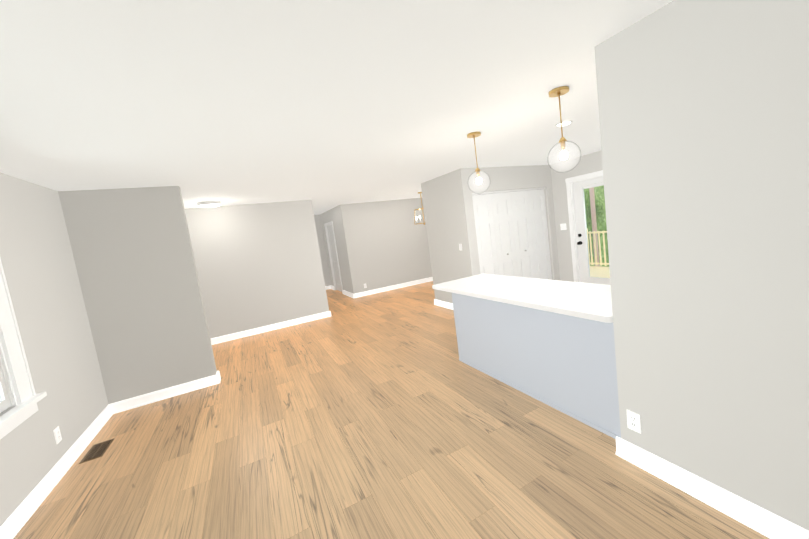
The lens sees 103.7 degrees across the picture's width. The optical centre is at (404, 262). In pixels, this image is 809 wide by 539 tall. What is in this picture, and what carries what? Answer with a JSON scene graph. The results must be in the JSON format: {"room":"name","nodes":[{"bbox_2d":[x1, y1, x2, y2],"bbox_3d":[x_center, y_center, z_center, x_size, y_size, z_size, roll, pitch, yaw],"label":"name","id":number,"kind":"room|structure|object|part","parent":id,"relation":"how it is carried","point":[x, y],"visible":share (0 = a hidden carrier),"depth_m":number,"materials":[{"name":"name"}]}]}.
{"room":"living room","nodes":[
{"label":"living room","id":0,"kind":"room"},
{"bbox_2d":[0,173,107,526],"bbox_3d":[-3.552,0.476,3.550,0.120,2.440,11.540,-10,6,-26],"label":"wall","id":1,"kind":"structure","parent":0,"point":[41,275],"depth_m":2.69,"materials":[{"name":"grey paint"}]},
{"bbox_2d":[0,258,46,439],"bbox_3d":[-2.451,0.411,1.414,0.195,1.507,2.050,-10,6,-26],"label":"window","id":2,"kind":"structure","parent":1,"relation":"in","point":[26,397],"depth_m":2.25,"materials":[{"name":"white wood"}]},
{"bbox_3d":[-2.474,0.434,1.403,0.087,1.200,1.666,-10,6,-26],"label":"window sash","id":3,"kind":"part","parent":2,"relation":"part of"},
{"bbox_2d":[53,426,61,443],"bbox_3d":[-2.827,1.409,2.591,0.008,0.117,0.072,-10,6,-26],"label":"outlet","id":4,"kind":"object","parent":1,"relation":"attached to","point":[57,435],"visible":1,"depth_m":2.58,"materials":[{"name":"white plastic"}]},
{"bbox_2d":[0,405,115,538],"bbox_3d":[-2.010,1.697,1.085,0.026,0.115,5.440,-10,6,-26],"label":"baseboard","id":5,"kind":"structure","parent":1,"relation":"attached to","point":[9,529],"depth_m":2.40,"materials":[{"name":"white wood"}]},
{"bbox_2d":[58,186,216,403],"bbox_3d":[-2.975,0.387,3.671,1.035,2.440,0.120,-10,6,-26],"label":"wall","id":6,"kind":"structure","parent":0,"point":[133,255],"depth_m":3.59,"materials":[{"name":"grey paint"}]},
{"bbox_2d":[108,373,219,412],"bbox_3d":[-2.770,1.531,3.743,1.031,0.115,0.046,-10,6,-26],"label":"baseboard","id":7,"kind":"structure","parent":6,"relation":"attached to","point":[120,406],"depth_m":3.71,"materials":[{"name":"white wood"}]},
{"bbox_2d":[185,200,328,338],"bbox_3d":[-3.062,0.168,5.953,2.970,2.440,0.120,-10,6,-26],"label":"wall","id":8,"kind":"structure","parent":0,"point":[258,265],"depth_m":6.01,"materials":[{"name":"grey paint"}]},
{"bbox_2d":[211,311,327,344],"bbox_3d":[-2.890,1.320,5.997,2.940,0.115,0.026,-10,6,-26],"label":"baseboard","id":9,"kind":"structure","parent":8,"relation":"attached to","point":[229,337],"depth_m":6.11,"materials":[{"name":"white wood"}]},
{"bbox_2d":[314,215,330,285],"bbox_3d":[-3.030,-0.264,10.196,1.220,2.440,0.120,-10,6,-26],"label":"wall","id":10,"kind":"structure","parent":0,"point":[322,250],"depth_m":10.31,"materials":[{"name":"grey paint"}]},
{"bbox_2d":[320,205,351,292],"bbox_3d":[-1.995,-0.317,9.356,0.120,2.440,2.310,-10,6,-26],"label":"wall","id":11,"kind":"structure","parent":0,"point":[333,215],"depth_m":8.82,"materials":[{"name":"grey paint"}]},
{"bbox_2d":[324,221,342,293],"bbox_3d":[-2.078,-0.156,9.560,0.138,2.105,0.950,-10,6,-26],"label":"door frame","id":12,"kind":"structure","parent":11,"relation":"attached to","point":[328,244],"depth_m":9.82,"materials":[{"name":"white wood"}]},
{"bbox_2d":[327,225,341,291],"bbox_3d":[-2.076,-0.119,9.562,0.035,2.007,0.778,-10,6,-26],"label":"hall door","id":13,"kind":"structure","parent":11,"relation":"in","point":[334,257],"depth_m":9.62,"materials":[{"name":"white wood"}]},
{"bbox_2d":[343,290,351,296],"bbox_3d":[-1.561,0.864,8.757,0.026,0.115,1.000,-10,6,-26],"label":"baseboard","id":14,"kind":"structure","parent":11,"relation":"attached to","point":[345,292],"depth_m":8.79,"materials":[{"name":"white wood"}]},
{"bbox_2d":[0,0,672,214],"bbox_3d":[-0.583,-1.353,4.995,7.230,0.100,11.540,-10,6,-26],"label":"ceiling","id":15,"kind":"structure","parent":0,"point":[324,105],"depth_m":1.82,"materials":[{"name":"white paint"}]},
{"bbox_2d":[197,201,220,206],"bbox_3d":[-3.167,-0.943,5.156,0.330,0.062,0.330,-10,6,-26],"label":"flush ceiling light","id":16,"kind":"object","parent":15,"relation":"attached to","point":[209,204],"visible":1,"depth_m":5.05,"materials":[{"name":"white"}]},
{"bbox_2d":[414,192,424,224],"bbox_3d":[0.437,-1.311,7.758,0.550,0.799,0.479,-10,6,-26],"label":"chandelier","id":17,"kind":"object","parent":15,"relation":"hanging from","point":[422,208],"visible":0.65,"depth_m":7.69,"materials":[{"name":"gold metal"}]},
{"bbox_2d":[467,131,490,193],"bbox_3d":[0.733,-0.997,3.212,0.228,0.594,0.228,-10,6,-26],"label":"pendant light","id":18,"kind":"object","parent":15,"relation":"hanging from","point":[479,181],"visible":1,"depth_m":3.20,"materials":[{"name":"glass"}]},
{"bbox_3d":[0.757,-0.816,3.231,0.228,0.228,0.228,-10,6,-26],"label":"lamp shade","id":19,"kind":"part","parent":18,"relation":"part of","materials":[{"name":"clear glass"}]},
{"bbox_2d":[555,120,572,126],"bbox_3d":[1.627,-1.415,3.243,0.170,0.008,0.170,-10,6,-26],"label":"recessed light","id":20,"kind":"object","parent":15,"relation":"in","point":[564,123],"visible":0.94,"depth_m":3.22,"materials":[{"name":"white"}]},
{"bbox_2d":[547,86,580,172],"bbox_3d":[1.168,-0.968,2.356,0.228,0.594,0.228,-10,6,-26],"label":"pendant light","id":21,"kind":"object","parent":15,"relation":"hanging from","point":[563,157],"visible":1,"depth_m":2.35,"materials":[{"name":"glass"}]},
{"bbox_3d":[1.192,-0.788,2.374,0.228,0.228,0.228,-10,6,-26],"label":"lamp shade","id":22,"kind":"part","parent":21,"relation":"part of","materials":[{"name":"clear glass"}]},
{"bbox_2d":[339,198,431,293],"bbox_3d":[-0.157,-0.517,8.919,3.040,2.440,0.120,-10,6,-26],"label":"wall","id":23,"kind":"structure","parent":0,"point":[386,244],"depth_m":8.66,"materials":[{"name":"grey paint"}]},
{"bbox_2d":[352,277,432,297],"bbox_3d":[0.017,0.634,8.963,3.066,0.115,0.026,-10,6,-26],"label":"baseboard","id":24,"kind":"structure","parent":23,"relation":"attached to","point":[406,284],"depth_m":8.76,"materials":[{"name":"white wood"}]},
{"bbox_2d":[13,281,769,538],"bbox_3d":[-0.249,1.153,5.248,7.230,0.100,11.540,-10,6,-26],"label":"floor","id":25,"kind":"structure","parent":0,"point":[386,415],"depth_m":2.31,"materials":[{"name":"brown wood"}]},
{"bbox_2d":[79,439,113,463],"bbox_3d":[-2.732,1.672,2.827,0.150,0.007,0.290,-10,6,-26],"label":"floor vent","id":26,"kind":"object","parent":25,"relation":"in","point":[98,450],"visible":1,"depth_m":2.81,"materials":[{"name":"brown metal"}]},
{"bbox_2d":[452,293,620,438],"bbox_3d":[1.266,0.694,2.967,0.612,0.860,1.842,-10,6,-26],"label":"peninsula base panel","id":27,"kind":"object","parent":25,"relation":"on","point":[565,364],"visible":0.52,"depth_m":2.56,"materials":[{"name":"grey"}]},
{"bbox_2d":[432,274,612,322],"bbox_3d":[1.121,0.255,2.987,0.787,0.040,2.036,-10,6,-26],"label":"countertop","id":28,"kind":"structure","parent":27,"relation":"on","point":[590,301],"depth_m":2.69,"materials":[{"name":"white stone"}]},
{"bbox_2d":[421,182,436,298],"bbox_3d":[1.443,-0.513,6.766,2.122,2.440,0.120,-10,6,-26],"label":"wall","id":29,"kind":"structure","parent":0,"point":[426,211],"depth_m":6.28,"materials":[{"name":"grey paint"}]},
{"bbox_2d":[425,171,464,302],"bbox_3d":[0.825,-0.334,5.801,0.120,2.440,1.020,-10,6,-26],"label":"wall","id":30,"kind":"structure","parent":0,"point":[449,212],"depth_m":5.76,"materials":[{"name":"grey paint"}]},
{"bbox_2d":[434,299,452,309],"bbox_3d":[0.919,0.825,5.872,0.026,0.115,1.285,-10,6,-26],"label":"baseboard","id":31,"kind":"structure","parent":30,"relation":"attached to","point":[444,304],"depth_m":6.15,"materials":[{"name":"white wood"}]},
{"bbox_2d":[453,165,559,279],"bbox_3d":[1.966,-0.479,5.735,2.122,2.440,0.120,-10,6,-26],"label":"wall","id":32,"kind":"structure","parent":0,"point":[536,176],"depth_m":5.44,"materials":[{"name":"grey paint"}]},
{"bbox_2d":[472,187,551,279],"bbox_3d":[2.007,-0.289,5.747,1.796,2.027,0.080,-10,6,-26],"label":"bifold closet doors","id":33,"kind":"structure","parent":32,"relation":"in","point":[511,227],"depth_m":5.72,"materials":[{"name":"white wood"}]},
{"bbox_2d":[550,151,602,281],"bbox_3d":[3.269,-0.640,5.611,0.120,2.440,9.110,-10,6,-26],"label":"wall","id":34,"kind":"structure","parent":0,"point":[590,163],"depth_m":5.95,"materials":[{"name":"grey paint"}]},
{"bbox_2d":[560,223,566,229],"bbox_3d":[2.997,-0.673,5.993,0.012,0.117,0.118,-10,6,-26],"label":"light switch","id":35,"kind":"object","parent":34,"relation":"attached to","point":[563,226],"visible":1,"depth_m":5.99,"materials":[{"name":"white plastic"}]},
{"bbox_2d":[565,170,602,281],"bbox_3d":[3.353,-0.476,5.479,0.142,2.120,0.992,-10,6,-26],"label":"door frame","id":36,"kind":"structure","parent":34,"relation":"attached to","point":[572,221],"depth_m":5.80,"materials":[{"name":"white wood"}]},
{"bbox_2d":[573,176,610,284],"bbox_3d":[3.328,-0.431,5.467,0.130,2.013,0.796,-10,6,-26],"label":"kitchen door","id":37,"kind":"structure","parent":34,"relation":"in","point":[579,187],"depth_m":5.68,"materials":[{"name":"white wood"}]},
{"bbox_2d":[594,0,808,530],"bbox_3d":[1.720,0.030,1.004,0.120,2.440,2.020,-10,6,-26],"label":"wall","id":38,"kind":"structure","parent":0,"point":[703,105],"depth_m":1.45,"materials":[{"name":"grey paint"}]},
{"bbox_2d":[627,410,640,433],"bbox_3d":[1.369,0.950,1.897,0.008,0.117,0.072,-10,6,-26],"label":"outlet","id":39,"kind":"object","parent":38,"relation":"attached to","point":[633,421],"visible":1,"depth_m":1.89,"materials":[{"name":"white plastic"}]},
{"bbox_2d":[615,436,808,538],"bbox_3d":[1.796,1.188,1.113,0.026,0.115,2.016,-10,6,-26],"label":"baseboard","id":40,"kind":"structure","parent":38,"relation":"attached to","point":[762,521],"depth_m":1.59,"materials":[{"name":"white wood"}]},
{"label":"outside","id":41,"kind":"structure","parent":0,"visible":0},
{"bbox_2d":[589,187,599,265],"bbox_3d":[5.376,-2.065,9.117,0.116,6.000,0.116,-13,8,-41],"label":"trunk","id":42,"kind":"object","parent":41,"point":[594,225],"depth_m":9.14,"materials":[{"name":"beige"}]},
{"bbox_2d":[584,183,608,266],"bbox_3d":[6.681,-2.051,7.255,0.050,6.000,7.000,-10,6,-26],"label":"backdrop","id":43,"kind":"structure","parent":41,"point":[599,194],"depth_m":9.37,"materials":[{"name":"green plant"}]},
{"bbox_2d":[587,229,609,277],"bbox_3d":[4.605,-0.093,6.267,2.600,1.120,3.800,-10,6,-26],"label":"deck railing","id":44,"kind":"object","parent":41,"point":[600,270],"depth_m":8.05,"materials":[{"name":"beige wood"}]}
]}

